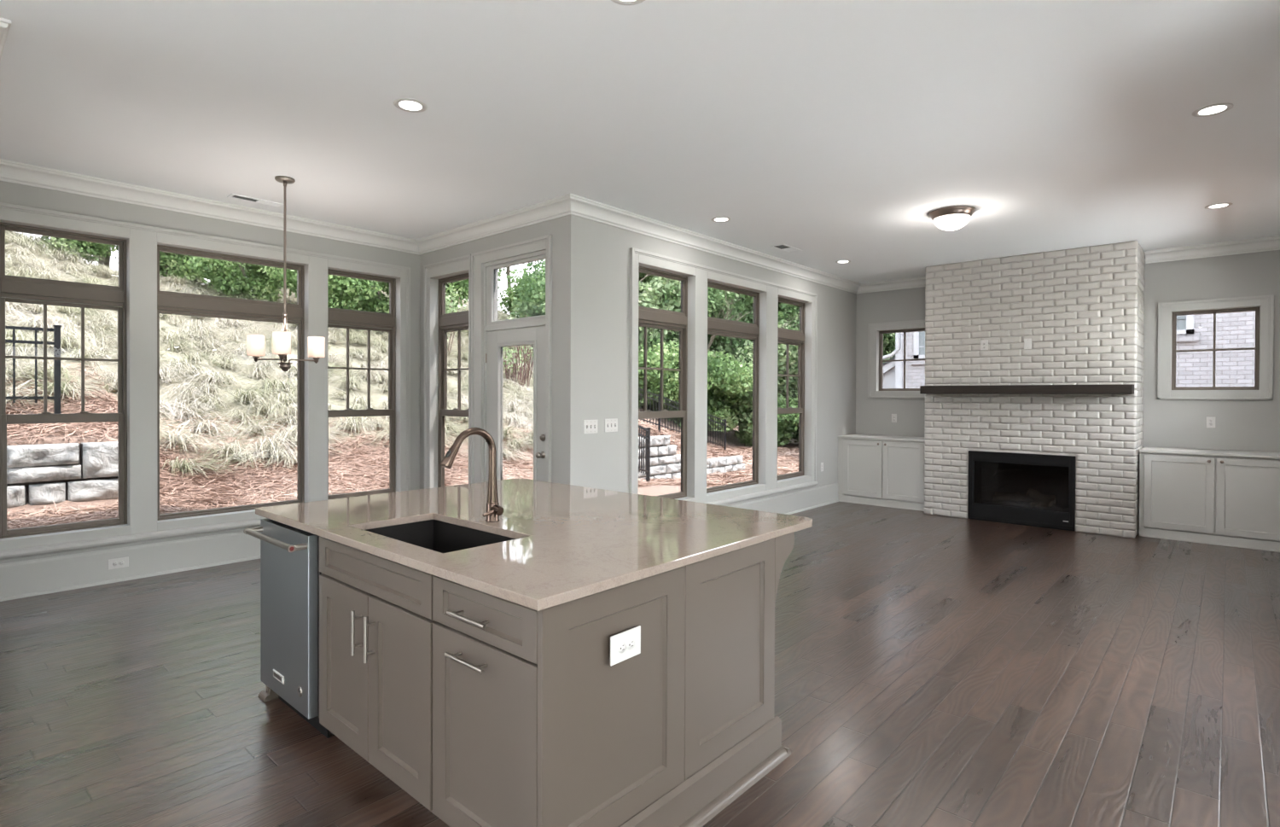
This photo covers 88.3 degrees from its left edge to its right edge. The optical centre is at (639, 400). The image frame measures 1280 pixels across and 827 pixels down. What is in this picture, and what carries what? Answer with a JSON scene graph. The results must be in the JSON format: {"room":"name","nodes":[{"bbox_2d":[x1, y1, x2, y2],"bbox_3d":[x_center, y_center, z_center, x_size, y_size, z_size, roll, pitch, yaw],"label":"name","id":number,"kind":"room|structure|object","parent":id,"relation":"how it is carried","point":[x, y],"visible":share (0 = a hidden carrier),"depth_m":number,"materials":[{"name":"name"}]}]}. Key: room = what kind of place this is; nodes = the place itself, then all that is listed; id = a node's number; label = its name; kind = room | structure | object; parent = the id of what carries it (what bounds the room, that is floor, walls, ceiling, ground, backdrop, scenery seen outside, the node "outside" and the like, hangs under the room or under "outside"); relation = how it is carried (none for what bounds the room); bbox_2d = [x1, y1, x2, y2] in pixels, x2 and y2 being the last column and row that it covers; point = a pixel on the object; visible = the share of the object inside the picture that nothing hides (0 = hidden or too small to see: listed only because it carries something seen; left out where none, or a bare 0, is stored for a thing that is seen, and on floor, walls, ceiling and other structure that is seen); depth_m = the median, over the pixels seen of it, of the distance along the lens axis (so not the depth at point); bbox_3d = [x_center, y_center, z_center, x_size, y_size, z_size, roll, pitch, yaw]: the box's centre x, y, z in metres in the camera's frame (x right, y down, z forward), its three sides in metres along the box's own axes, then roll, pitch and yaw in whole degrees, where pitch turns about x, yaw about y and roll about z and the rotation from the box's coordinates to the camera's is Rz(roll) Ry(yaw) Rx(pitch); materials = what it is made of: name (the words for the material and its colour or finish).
{"room":"open-plan kitchen","nodes":[
{"label":"open-plan kitchen","id":0,"kind":"room"},
{"bbox_2d":[0,180,419,564],"bbox_3d":[-3.550,-0.134,5.764,0.160,3.060,3.780,1,1,42],"label":"wall","id":1,"kind":"structure","parent":0,"point":[10,193],"depth_m":5.65,"materials":[{"name":"paint"}]},
{"bbox_2d":[0,221,127,538],"bbox_3d":[-4.332,-0.144,4.962,0.104,2.249,0.740,1,1,42],"label":"window","id":2,"kind":"structure","parent":1,"relation":"in","point":[63,356],"depth_m":4.94,"materials":[{"name":"clear glass"}]},
{"bbox_2d":[107,556,128,570],"bbox_3d":[-4.030,1.257,5.092,0.009,0.078,0.128,1,1,42],"label":"power outlet","id":3,"kind":"object","parent":1,"relation":"attached to","point":[124,561],"visible":1,"depth_m":5.09,"materials":[{"name":"grey plastic"}]},
{"bbox_2d":[0,202,410,561],"bbox_3d":[-3.502,-0.131,5.725,0.135,2.507,3.211,1,1,42],"label":"trim","id":4,"kind":"structure","parent":1,"relation":"attached to","point":[142,526],"depth_m":5.26,"materials":[{"name":"paint"}]},
{"bbox_2d":[157,244,304,520],"bbox_3d":[-3.582,-0.147,5.801,0.104,2.249,1.168,1,1,42],"label":"window","id":5,"kind":"structure","parent":1,"relation":"in","point":[230,425],"depth_m":5.75,"materials":[{"name":"clear glass"}]},
{"bbox_2d":[327,268,395,500],"bbox_3d":[-2.832,-0.151,6.640,0.104,2.249,0.740,1,1,42],"label":"window","id":6,"kind":"structure","parent":1,"relation":"in","point":[362,307],"depth_m":6.64,"materials":[{"name":"clear glass"}]},
{"bbox_2d":[419,214,585,488],"bbox_3d":[-1.401,-0.131,6.270,2.370,3.060,0.160,1,1,42],"label":"wall","id":7,"kind":"structure","parent":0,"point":[567,232],"depth_m":5.51,"materials":[{"name":"paint"}]},
{"bbox_2d":[437,273,468,487],"bbox_3d":[-1.815,-0.148,6.705,0.727,2.249,0.104,1,1,42],"label":"window","id":8,"kind":"structure","parent":7,"relation":"attached to","point":[453,291],"depth_m":6.78,"materials":[{"name":"clear glass"}]},
{"bbox_2d":[423,234,552,488],"bbox_3d":[-1.486,-0.004,6.263,2.013,2.805,0.135,1,1,42],"label":"door frame","id":9,"kind":"structure","parent":7,"relation":"attached to","point":[544,242],"depth_m":6.30,"materials":[{"name":"paint"}]},
{"bbox_2d":[483,250,546,482],"bbox_3d":[-1.103,0.052,5.977,0.943,2.700,0.201,1,1,42],"label":"door","id":10,"kind":"structure","parent":7,"relation":"in","point":[514,287],"depth_m":5.98,"materials":[{"name":"paint"}]},
{"bbox_2d":[0,0,1279,283],"bbox_3d":[0.475,-1.731,3.039,9.770,0.200,13.574,1,1,42],"label":"ceiling","id":11,"kind":"structure","parent":0,"point":[829,130],"depth_m":3.74,"materials":[{"name":"paint"}]},
{"bbox_2d":[226,193,283,208],"bbox_3d":[-3.179,-1.658,5.473,0.129,0.006,0.404,1,1,42],"label":"ceiling vent","id":12,"kind":"object","parent":11,"relation":"in","point":[232,195],"visible":0.97,"depth_m":5.46,"materials":[{"name":"metal"}]},
{"bbox_2d":[246,175,325,371],"bbox_3d":[-2.611,-0.936,4.952,0.524,1.438,0.487,1,1,42],"label":"hanging light","id":13,"kind":"object","parent":11,"relation":"hanging from","point":[281,340],"visible":1,"depth_m":4.91,"materials":[{"name":"white glass"}]},
{"bbox_2d":[393,98,427,112],"bbox_3d":[-1.276,-1.639,3.663,0.178,0.006,0.178,1,1,42],"label":"recessed light","id":14,"kind":"object","parent":11,"relation":"in","point":[405,104],"visible":1,"depth_m":3.66,"materials":[{"name":"grey"}]},
{"bbox_2d":[610,0,645,5],"bbox_3d":[-0.050,-1.627,2.627,0.178,0.006,0.178,1,1,42],"label":"recessed light","id":15,"kind":"object","parent":11,"relation":"in","point":[619,2],"visible":1,"depth_m":2.69,"materials":[{"name":"grey"}]},
{"bbox_2d":[711,216,731,221],"bbox_3d":[0.739,-1.648,6.006,0.178,0.006,0.178,1,1,42],"label":"recessed light","id":16,"kind":"object","parent":11,"relation":"in","point":[718,218],"visible":1,"depth_m":6.00,"materials":[{"name":"grey"}]},
{"bbox_2d":[769,244,802,252],"bbox_3d":[1.589,-1.654,7.159,0.164,0.006,0.404,1,1,42],"label":"ceiling vent","id":17,"kind":"object","parent":11,"relation":"in","point":[784,247],"visible":1,"depth_m":7.15,"materials":[{"name":"metal"}]},
{"bbox_2d":[835,260,850,263],"bbox_3d":[2.424,-1.656,7.866,0.178,0.006,0.178,1,1,42],"label":"recessed light","id":18,"kind":"object","parent":11,"relation":"in","point":[838,261],"visible":1,"depth_m":7.85,"materials":[{"name":"grey"}]},
{"bbox_2d":[928,205,975,230],"bbox_3d":[2.711,-1.565,5.732,0.366,0.156,0.366,1,1,42],"label":"flush ceiling light","id":19,"kind":"object","parent":11,"relation":"attached to","point":[956,217],"visible":1,"depth_m":5.63,"materials":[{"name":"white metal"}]},
{"bbox_2d":[1192,103,1233,116],"bbox_3d":[3.202,-1.623,3.687,0.178,0.006,0.178,1,1,42],"label":"recessed light","id":20,"kind":"object","parent":11,"relation":"in","point":[1213,109],"visible":1,"depth_m":3.68,"materials":[{"name":"grey"}]},
{"bbox_2d":[1204,202,1233,209],"bbox_3d":[4.851,-1.631,5.526,0.178,0.006,0.178,1,1,42],"label":"recessed light","id":21,"kind":"object","parent":11,"relation":"in","point":[1227,204],"visible":1,"depth_m":5.53,"materials":[{"name":"grey"}]},
{"bbox_2d":[0,501,1279,826],"bbox_3d":[0.464,1.488,3.062,9.770,0.120,13.574,1,1,42],"label":"floor","id":22,"kind":"structure","parent":0,"point":[931,670],"depth_m":3.18,"materials":[{"name":"brown wood"}]},
{"bbox_2d":[257,532,794,826],"bbox_3d":[-0.582,0.984,2.938,2.146,0.884,1.407,1,1,42],"label":"kitchen island","id":23,"kind":"object","parent":22,"relation":"on","point":[487,710],"visible":0.73,"depth_m":2.14,"materials":[{"name":"grey wood"}]},
{"bbox_2d":[243,517,334,738],"bbox_3d":[-1.383,0.986,3.104,0.562,0.872,0.703,1,1,42],"label":"dishwasher","id":24,"kind":"object","parent":23,"relation":"in","point":[289,555],"visible":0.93,"depth_m":2.84,"materials":[{"name":"silver metal"}]},
{"bbox_2d":[255,478,812,610],"bbox_3d":[-0.521,0.526,2.999,2.082,0.030,1.563,1,1,42],"label":"island countertop","id":25,"kind":"structure","parent":23,"relation":"on","point":[571,543],"depth_m":2.62,"materials":[{"name":"stone"}]},
{"bbox_2d":[365,519,515,552],"bbox_3d":[-0.803,0.662,2.612,0.746,0.236,0.420,1,1,42],"label":"sink","id":26,"kind":"object","parent":25,"relation":"in","point":[435,535],"visible":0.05,"depth_m":2.90,"materials":[{"name":"black metal"}]},
{"bbox_2d":[439,427,503,522],"bbox_3d":[-0.690,0.312,2.715,0.087,0.402,0.276,1,1,42],"label":"kitchen faucet","id":27,"kind":"object","parent":25,"relation":"on","point":[494,509],"visible":1,"depth_m":2.78,"materials":[{"name":"grey metal"}]},
{"bbox_2d":[610,625,640,665],"bbox_3d":[-0.042,0.736,1.982,0.009,0.086,0.133,1,1,42],"label":"power outlet","id":28,"kind":"object","parent":23,"relation":"attached to","point":[625,645],"visible":1,"depth_m":1.98,"materials":[{"name":"grey plastic"}]},
{"bbox_2d":[617,641,626,652],"bbox_3d":[-0.053,0.737,1.965,0.003,0.034,0.034,1,1,42],"label":"receptacle","id":29,"kind":"object","parent":28,"relation":"attached to","point":[621,645],"depth_m":1.96,"materials":[{"name":"grey plastic"}]},
{"bbox_2d":[627,638,634,649],"bbox_3d":[-0.027,0.736,1.994,0.003,0.034,0.034,1,1,42],"label":"receptacle","id":30,"kind":"object","parent":28,"relation":"attached to","point":[631,642],"depth_m":1.99,"materials":[{"name":"grey plastic"}]},
{"bbox_2d":[837,434,925,511],"bbox_3d":[3.374,0.944,8.929,1.212,0.905,0.622,1,1,42],"label":"base cabinet","id":31,"kind":"object","parent":22,"relation":"on","point":[877,473],"depth_m":8.72,"materials":[{"name":"white wood"}]},
{"bbox_2d":[924,240,1144,538],"bbox_3d":[4.567,-0.120,7.749,2.108,3.059,0.785,1,1,42],"label":"brick fireplace","id":32,"kind":"object","parent":22,"relation":"on","point":[1081,310],"visible":0.94,"depth_m":7.30,"materials":[{"name":"grey brick"}]},
{"bbox_2d":[980,339,988,350],"bbox_3d":[4.024,-0.647,7.702,0.078,0.117,0.009,1,1,42],"label":"power outlet","id":33,"kind":"object","parent":32,"relation":"attached to","point":[984,344],"visible":1,"depth_m":7.70,"materials":[{"name":"grey plastic"}]},
{"bbox_2d":[967,450,1075,530],"bbox_3d":[4.439,1.003,7.630,1.065,0.811,0.448,1,1,42],"label":"gas fireplace insert","id":34,"kind":"object","parent":32,"relation":"in","point":[1025,489],"visible":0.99,"depth_m":7.45,"materials":[{"name":"black metal"}]},
{"bbox_2d":[919,384,1134,394],"bbox_3d":[4.233,-0.123,7.371,2.064,0.096,0.223,1,1,42],"label":"mantel shelf","id":35,"kind":"object","parent":32,"relation":"attached to","point":[1108,388],"visible":1,"depth_m":7.19,"materials":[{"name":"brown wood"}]},
{"bbox_2d":[1024,338,1031,349],"bbox_3d":[4.358,-0.637,7.405,0.078,0.117,0.007,1,1,42],"label":"blank plate","id":36,"kind":"object","parent":32,"relation":"attached to","point":[1027,342],"visible":1,"depth_m":7.40,"materials":[{"name":"grey plastic"}]},
{"bbox_2d":[1138,446,1279,552],"bbox_3d":[5.864,0.969,6.702,1.215,0.905,0.622,1,1,42],"label":"base cabinet","id":37,"kind":"object","parent":22,"relation":"on","point":[1225,501],"depth_m":6.53,"materials":[{"name":"white wood"}]},
{"bbox_2d":[584,218,856,506],"bbox_3d":[1.327,-0.131,7.663,0.160,3.060,5.554,1,1,42],"label":"wall","id":38,"kind":"structure","parent":0,"point":[607,318],"depth_m":5.91,"materials":[{"name":"paint"}]},
{"bbox_2d":[0,482,839,601],"bbox_3d":[-0.945,1.270,6.770,2.404,0.255,8.425,1,1,42],"label":"baseboard","id":39,"kind":"structure","parent":38,"relation":"attached to","point":[31,578],"depth_m":5.24,"materials":[{"name":"paint"}]},
{"bbox_2d":[0,17,925,293],"bbox_3d":[-1.843,-1.594,5.310,13.271,0.123,3.116,0,1,-43],"label":"trim","id":40,"kind":"structure","parent":38,"relation":"attached to","point":[11,171],"depth_m":5.86,"materials":[{"name":"white paint"}]},
{"bbox_2d":[583,419,597,434],"bbox_3d":[-0.413,0.222,5.587,0.018,0.117,0.162,1,1,42],"label":"light switch","id":41,"kind":"object","parent":38,"relation":"attached to","point":[590,426],"visible":1,"depth_m":5.58,"materials":[{"name":"grey plastic"}]},
{"bbox_2d":[605,418,617,432],"bbox_3d":[-0.247,0.217,5.773,0.018,0.117,0.162,1,1,42],"label":"light switch","id":42,"kind":"object","parent":38,"relation":"attached to","point":[611,425],"visible":1,"depth_m":5.77,"materials":[{"name":"grey plastic"}]},
{"bbox_2d":[638,265,687,499],"bbox_3d":[0.162,-0.139,6.432,0.104,2.249,0.864,1,1,42],"label":"window","id":43,"kind":"structure","parent":38,"relation":"in","point":[662,295],"depth_m":6.48,"materials":[{"name":"clear glass"}]},
{"bbox_2d":[628,247,817,506],"bbox_3d":[1.082,-0.127,7.295,0.135,2.509,3.581,1,1,42],"label":"trim","id":44,"kind":"structure","parent":38,"relation":"attached to","point":[698,276],"depth_m":7.01,"materials":[{"name":"paint"}]},
{"bbox_2d":[706,281,759,493],"bbox_3d":[0.974,-0.143,7.339,0.104,2.249,1.170,1,1,42],"label":"window","id":45,"kind":"structure","parent":38,"relation":"in","point":[733,313],"depth_m":7.38,"materials":[{"name":"clear glass"}]},
{"bbox_2d":[777,296,805,480],"bbox_3d":[1.820,-0.146,8.286,0.104,2.249,0.869,1,1,42],"label":"window","id":46,"kind":"structure","parent":38,"relation":"in","point":[791,313],"depth_m":8.36,"materials":[{"name":"clear glass"}]},
{"bbox_2d":[820,462,823,471],"bbox_3d":[2.425,0.885,8.775,0.009,0.117,0.072,1,1,42],"label":"power outlet","id":47,"kind":"object","parent":38,"relation":"attached to","point":[822,463],"visible":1,"depth_m":8.77,"materials":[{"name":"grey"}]},
{"bbox_2d":[855,250,1279,452],"bbox_3d":[4.944,-0.122,8.047,4.720,3.060,0.160,1,1,42],"label":"wall","id":48,"kind":"structure","parent":0,"point":[1253,425],"depth_m":7.14,"materials":[{"name":"paint"}]},
{"bbox_2d":[891,413,896,422],"bbox_3d":[3.544,0.245,9.188,0.072,0.117,0.009,1,1,42],"label":"power outlet","id":49,"kind":"object","parent":48,"relation":"attached to","point":[893,416],"visible":1,"depth_m":9.18,"materials":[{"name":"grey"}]},
{"bbox_2d":[867,320,925,397],"bbox_3d":[3.634,-0.565,9.146,0.913,1.058,0.117,1,1,42],"label":"trim","id":50,"kind":"structure","parent":48,"relation":"attached to","point":[873,328],"depth_m":9.35,"materials":[{"name":"paint"}]},
{"bbox_2d":[878,328,925,390],"bbox_3d":[3.709,-0.563,9.217,0.707,0.863,0.100,1,1,42],"label":"window","id":51,"kind":"structure","parent":48,"relation":"in","point":[901,352],"depth_m":9.22,"materials":[{"name":"clear glass"}]},
{"bbox_2d":[1206,416,1215,428],"bbox_3d":[6.032,0.231,6.963,0.072,0.117,0.009,1,1,42],"label":"power outlet","id":52,"kind":"object","parent":48,"relation":"attached to","point":[1210,421],"visible":1,"depth_m":6.96,"materials":[{"name":"grey plastic"}]},
{"bbox_2d":[1157,294,1274,399],"bbox_3d":[6.064,-0.541,6.973,0.915,1.058,0.117,1,1,42],"label":"trim","id":53,"kind":"structure","parent":48,"relation":"attached to","point":[1166,310],"depth_m":6.91,"materials":[{"name":"paint"}]},
{"bbox_2d":[1171,306,1260,389],"bbox_3d":[6.139,-0.539,7.044,0.709,0.863,0.100,1,1,42],"label":"window","id":54,"kind":"structure","parent":48,"relation":"in","point":[1218,349],"depth_m":7.02,"materials":[{"name":"clear glass"}]},
{"bbox_3d":[4.652,-0.096,4.301,0.160,3.060,5.814,1,1,42],"label":"wall","id":55,"kind":"structure","parent":0,"visible":0},
{"bbox_2d":[1145,235,1279,263],"bbox_3d":[4.141,-1.570,4.752,1.225,0.123,5.814,1,1,42],"label":"trim","id":56,"kind":"structure","parent":55,"relation":"attached to","point":[1270,243],"depth_m":6.90,"materials":[{"name":"white paint"}]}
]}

